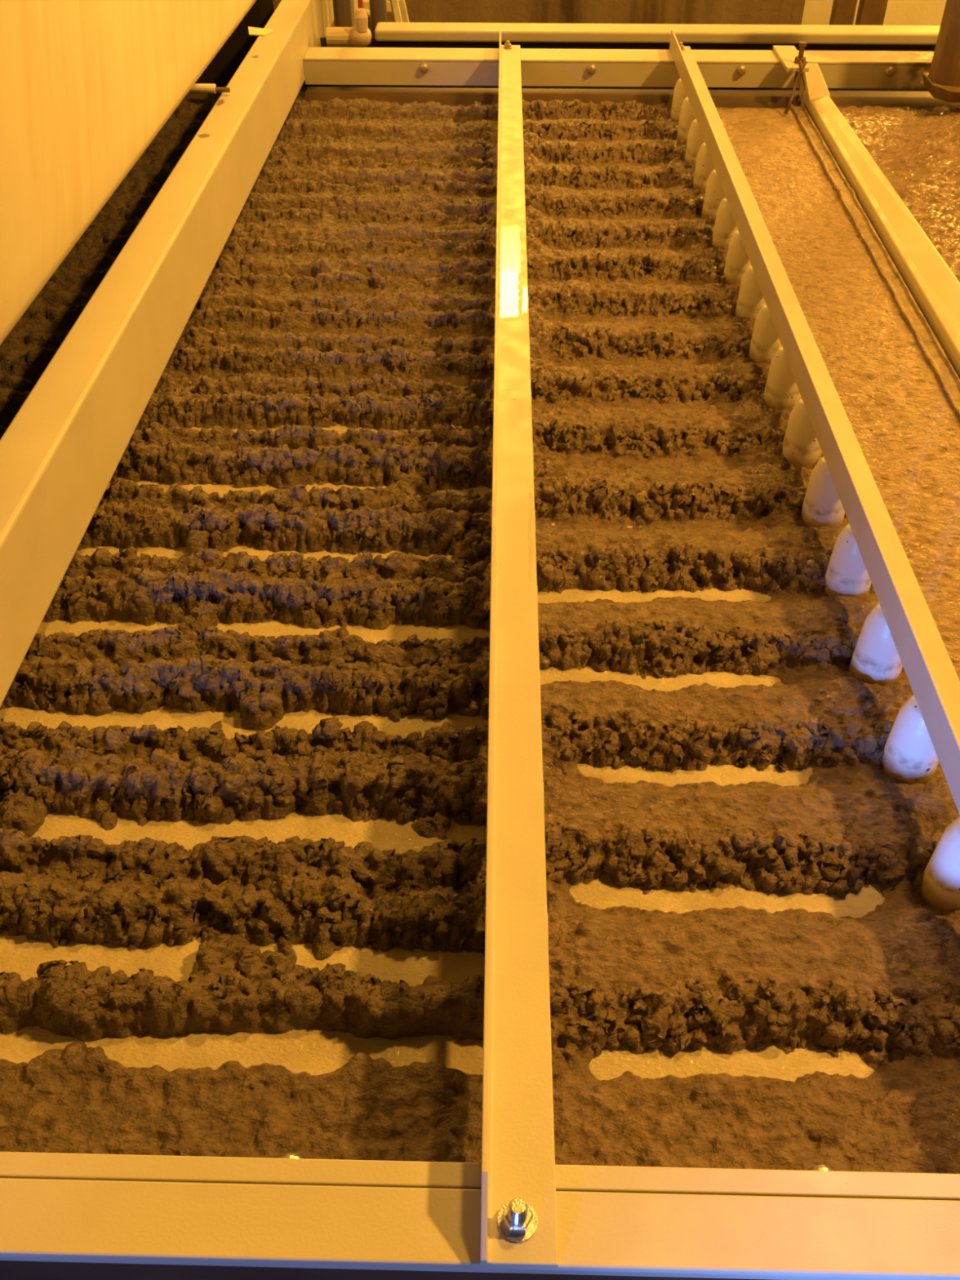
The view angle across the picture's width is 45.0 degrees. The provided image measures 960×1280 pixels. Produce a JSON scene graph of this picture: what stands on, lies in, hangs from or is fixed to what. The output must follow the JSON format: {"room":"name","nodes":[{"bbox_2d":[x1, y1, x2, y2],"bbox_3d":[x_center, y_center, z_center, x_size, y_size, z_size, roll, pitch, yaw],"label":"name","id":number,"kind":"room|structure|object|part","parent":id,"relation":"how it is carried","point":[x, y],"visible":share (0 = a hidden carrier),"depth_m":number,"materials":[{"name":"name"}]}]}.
{"room":"water treatment plant","nodes":[
{"label":"water treatment plant","id":0,"kind":"room"},
{"bbox_2d":[0,1151,959,1279],"bbox_3d":[0.107,0.525,0.882,2.800,0.440,0.069,1,42,1],"label":"beam","id":1,"kind":"structure","parent":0,"point":[64,1216],"depth_m":0.73,"materials":[{"name":"metal"}]},
{"bbox_2d":[0,378,884,1081],"bbox_3d":[0.136,-0.417,1.741,2.800,0.004,2.505,1,42,1],"label":"belt","id":2,"kind":"object","parent":1,"relation":"attached to","point":[313,1051],"visible":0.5,"depth_m":1.02,"materials":[{"name":"fabric"}]},
{"bbox_2d":[0,92,222,439],"bbox_3d":[-0.839,-0.451,1.742,0.791,0.058,2.501,1,42,1],"label":"sludge","id":3,"kind":"object","parent":2,"relation":"on","point":[31,344],"visible":0.17,"depth_m":1.94,"materials":[{"name":"brown soil"}]},
{"bbox_2d":[0,91,497,1162],"bbox_3d":[-0.213,-0.441,1.731,0.545,0.057,2.483,1,42,1],"label":"sludge","id":4,"kind":"object","parent":2,"relation":"on","point":[356,270],"visible":0.92,"depth_m":1.19,"materials":[{"name":"brown soil"}]},
{"bbox_2d":[522,98,959,1173],"bbox_3d":[0.261,-0.432,1.725,0.470,0.052,2.490,1,42,1],"label":"sludge","id":5,"kind":"object","parent":2,"relation":"on","point":[651,415],"visible":0.77,"depth_m":1.13,"materials":[{"name":"brown soil"}]},
{"bbox_2d":[715,107,959,680],"bbox_3d":[0.576,-0.425,1.722,0.212,0.018,2.482,1,42,1],"label":"sludge","id":6,"kind":"object","parent":2,"relation":"on","point":[905,428],"visible":0.84,"depth_m":1.72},
{"bbox_2d":[836,104,959,282],"bbox_3d":[1.081,-0.463,1.671,0.811,0.142,2.482,1,42,1],"label":"sludge","id":7,"kind":"object","parent":2,"relation":"on","point":[917,150],"visible":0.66,"depth_m":2.28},
{"bbox_2d":[922,0,959,102],"bbox_3d":[1.016,-1.373,2.295,0.118,0.560,0.133,1,42,1],"label":"pipe","id":8,"kind":"object","parent":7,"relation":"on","point":[942,81],"visible":1,"depth_m":2.42,"materials":[{"name":"metal"}]},
{"bbox_2d":[480,27,558,1268],"bbox_3d":[0.048,-0.464,1.692,0.052,0.131,2.596,1,42,1],"label":"bar","id":9,"kind":"object","parent":1,"relation":"attached to","point":[518,1205],"visible":1,"depth_m":0.96,"materials":[{"name":"paint"}]},
{"bbox_2d":[497,1201,537,1242],"bbox_3d":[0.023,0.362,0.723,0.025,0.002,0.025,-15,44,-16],"label":"bolt","id":10,"kind":"object","parent":9,"relation":"in","point":[508,1230],"depth_m":0.72,"materials":[{"name":"metal"}]},
{"bbox_2d":[669,29,959,911],"bbox_3d":[0.429,-0.458,1.685,0.060,0.131,2.596,0,42,1],"label":"bar","id":11,"kind":"object","parent":1,"relation":"attached to","point":[900,631],"visible":0.91,"depth_m":1.34,"materials":[{"name":"paint"}]},
{"bbox_2d":[801,0,946,25],"bbox_3d":[0.631,-4.152,3.882,8.000,4.500,0.150,1,42,1],"label":"wall","id":12,"kind":"structure","parent":0,"point":[898,12],"depth_m":5.03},
{"bbox_3d":[0.525,0.614,2.012,8.000,0.100,10.200,1,42,1],"label":"floor","id":13,"kind":"structure","parent":0,"visible":0},
{"bbox_2d":[332,0,352,26],"bbox_3d":[-0.336,-1.403,2.944,0.044,1.680,0.044,1,42,1],"label":"pipe","id":14,"kind":"object","parent":13,"relation":"on","point":[341,8],"visible":0.02,"depth_m":2.81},
{"bbox_2d":[330,0,358,26],"bbox_3d":[-0.394,-1.817,3.300,0.083,1.800,0.080,1,42,1],"label":"post","id":15,"kind":"object","parent":13,"relation":"on","point":[353,2],"visible":0.05,"depth_m":3.29,"materials":[{"name":"metal"}]},
{"bbox_2d":[0,0,256,345],"bbox_3d":[-0.562,-1.235,1.564,0.097,1.139,3.450,1,42,1],"label":"panel","id":16,"kind":"object","parent":15,"relation":"attached to","point":[86,86],"visible":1,"depth_m":1.51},
{"bbox_2d":[0,0,333,706],"bbox_3d":[-0.458,-0.768,1.971,0.067,0.128,3.262,1,42,2],"label":"beam","id":17,"kind":"structure","parent":15,"relation":"attached to","point":[63,448],"depth_m":1.50,"materials":[{"name":"metal"}]},
{"bbox_2d":[187,83,230,93],"bbox_3d":[-0.514,-1.013,2.131,0.108,0.016,0.016,1,42,1],"label":"pin","id":18,"kind":"object","parent":17,"relation":"attached to","point":[197,87],"visible":0.72,"depth_m":2.13,"materials":[{"name":"grey metal"}]},
{"bbox_2d":[195,0,274,87],"bbox_3d":[-0.595,-1.443,2.809,0.215,0.193,0.010,1,42,1],"label":"plate","id":19,"kind":"object","parent":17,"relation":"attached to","point":[222,68],"depth_m":2.81,"materials":[{"name":"metal"}]},
{"bbox_2d":[248,26,273,35],"bbox_3d":[-0.466,-1.279,2.438,0.055,0.008,0.031,8,43,9],"label":"scrap","id":20,"kind":"object","parent":17,"relation":"on","point":[253,31],"visible":1,"depth_m":2.44,"materials":[{"name":"paper"}]},
{"bbox_2d":[366,36,506,48],"bbox_3d":[-0.106,-1.441,2.796,0.335,0.023,0.010,1,42,1],"label":"plate","id":21,"kind":"object","parent":17,"relation":"attached to","point":[374,43],"depth_m":2.79,"materials":[{"name":"metal"}]},
{"bbox_2d":[303,47,959,108],"bbox_3d":[0.585,-1.252,2.601,1.958,0.090,0.161,1,42,1],"label":"beam","id":22,"kind":"structure","parent":17,"relation":"attached to","point":[896,69],"depth_m":2.59,"materials":[{"name":"metal"}]},
{"bbox_2d":[299,80,498,91],"bbox_3d":[-0.200,-1.368,2.864,0.491,0.025,0.010,1,42,1],"label":"plate","id":23,"kind":"object","parent":22,"relation":"attached to","point":[304,87],"depth_m":2.86,"materials":[{"name":"metal"}]},
{"bbox_2d":[510,42,670,49],"bbox_3d":[0.264,-1.432,2.792,0.382,0.014,0.010,1,42,1],"label":"plate","id":24,"kind":"object","parent":22,"relation":"attached to","point":[522,45],"depth_m":2.79,"materials":[{"name":"metal"}]},
{"bbox_2d":[521,85,674,89],"bbox_3d":[0.290,-1.361,2.855,0.373,0.006,0.010,1,42,1],"label":"plate","id":25,"kind":"object","parent":22,"relation":"attached to","point":[522,86],"depth_m":2.85,"materials":[{"name":"metal"}]},
{"bbox_2d":[682,43,799,50],"bbox_3d":[0.626,-1.426,2.786,0.280,0.014,0.010,1,42,1],"label":"plate","id":26,"kind":"object","parent":22,"relation":"attached to","point":[693,46],"depth_m":2.78,"materials":[{"name":"metal"}]},
{"bbox_2d":[706,87,799,90],"bbox_3d":[0.670,-1.355,2.848,0.224,0.006,0.010,1,42,1],"label":"plate","id":27,"kind":"object","parent":22,"relation":"attached to","point":[708,88],"depth_m":2.84,"materials":[{"name":"metal"}]},
{"bbox_2d":[772,41,808,82],"bbox_3d":[0.687,-1.290,2.562,0.051,0.080,0.168,1,42,1],"label":"bracket","id":28,"kind":"object","parent":22,"relation":"attached to","point":[789,57],"visible":0.81,"depth_m":2.54,"materials":[{"name":"metal"}]},
{"bbox_3d":[0.687,-1.286,2.565,0.051,0.008,0.168,1,42,1],"label":"bracket plate","id":29,"kind":"part","parent":28,"relation":"part of","materials":[{"name":"paint"}]},
{"bbox_2d":[784,60,808,113],"bbox_3d":[0.687,-1.186,2.491,0.035,0.093,0.066,18,45,19],"label":"tie","id":30,"kind":"object","parent":28,"relation":"hanging from","point":[801,73],"visible":1,"depth_m":2.49,"materials":[{"name":"metal"}]},
{"bbox_2d":[804,44,935,51],"bbox_3d":[0.934,-1.421,2.781,0.310,0.014,0.010,1,42,1],"label":"plate","id":31,"kind":"object","parent":22,"relation":"attached to","point":[809,46],"depth_m":2.78,"materials":[{"name":"metal"}]},
{"bbox_2d":[789,62,959,420],"bbox_3d":[0.719,-0.429,1.686,0.126,0.088,2.436,1,42,1],"label":"beam","id":32,"kind":"structure","parent":22,"relation":"attached to","point":[926,291],"depth_m":1.98,"materials":[{"name":"metal"}]},
{"bbox_2d":[827,88,928,91],"bbox_3d":[0.974,-1.350,2.843,0.243,0.006,0.010,1,42,1],"label":"plate","id":33,"kind":"object","parent":22,"relation":"attached to","point":[829,89],"depth_m":2.84,"materials":[{"name":"metal"}]},
{"bbox_2d":[368,0,386,36],"bbox_3d":[-0.249,-1.415,2.957,0.042,1.680,0.042,1,42,1],"label":"pipe","id":34,"kind":"object","parent":13,"relation":"on","point":[378,8],"visible":0.02,"depth_m":2.83,"materials":[{"name":"brown metal"}]},
{"bbox_2d":[374,22,940,44],"bbox_3d":[0.685,-1.444,2.765,1.870,0.026,0.075,1,42,1],"label":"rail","id":35,"kind":"object","parent":34,"relation":"attached to","point":[384,31],"visible":1,"depth_m":2.75,"materials":[{"name":"metal"}]},
{"bbox_2d":[325,8,371,47],"bbox_3d":[-0.308,-1.436,2.723,0.106,0.087,0.059,1,42,1],"label":"valve","id":36,"kind":"object","parent":35,"relation":"attached to","point":[359,35],"visible":0.95,"depth_m":2.72,"materials":[{"name":"white plastic"}]},
{"bbox_2d":[357,0,363,8],"bbox_3d":[-0.278,-1.698,2.564,0.019,0.595,0.022,1,42,1],"label":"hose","id":37,"kind":"object","parent":36,"relation":"attached to","point":[360,2],"visible":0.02,"depth_m":2.73,"materials":[{"name":"red rubber"}]},
{"bbox_3d":[-0.276,-1.442,2.699,0.032,0.045,0.031,1,42,1],"label":"knob","id":38,"kind":"part","parent":36,"relation":"part of","materials":[{"name":"white plastic"}]},
{"bbox_2d":[273,0,805,30],"bbox_3d":[-0.474,-2.334,4.438,3.227,1.050,0.700,1,42,1],"label":"wall","id":39,"kind":"structure","parent":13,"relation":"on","point":[558,11],"depth_m":4.06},
{"bbox_2d":[829,0,857,25],"bbox_3d":[1.375,-2.943,3.882,0.072,2.700,0.070,1,42,1],"label":"wall post","id":40,"kind":"object","parent":13,"relation":"on","point":[842,13],"visible":0.02,"depth_m":4.37,"materials":[{"name":"wood"}]},
{"bbox_2d":[854,0,888,25],"bbox_3d":[1.480,-2.941,3.880,0.087,2.700,0.070,1,42,1],"label":"wall post","id":41,"kind":"object","parent":13,"relation":"on","point":[869,12],"visible":0.02,"depth_m":4.36,"materials":[{"name":"wood"}]}
]}

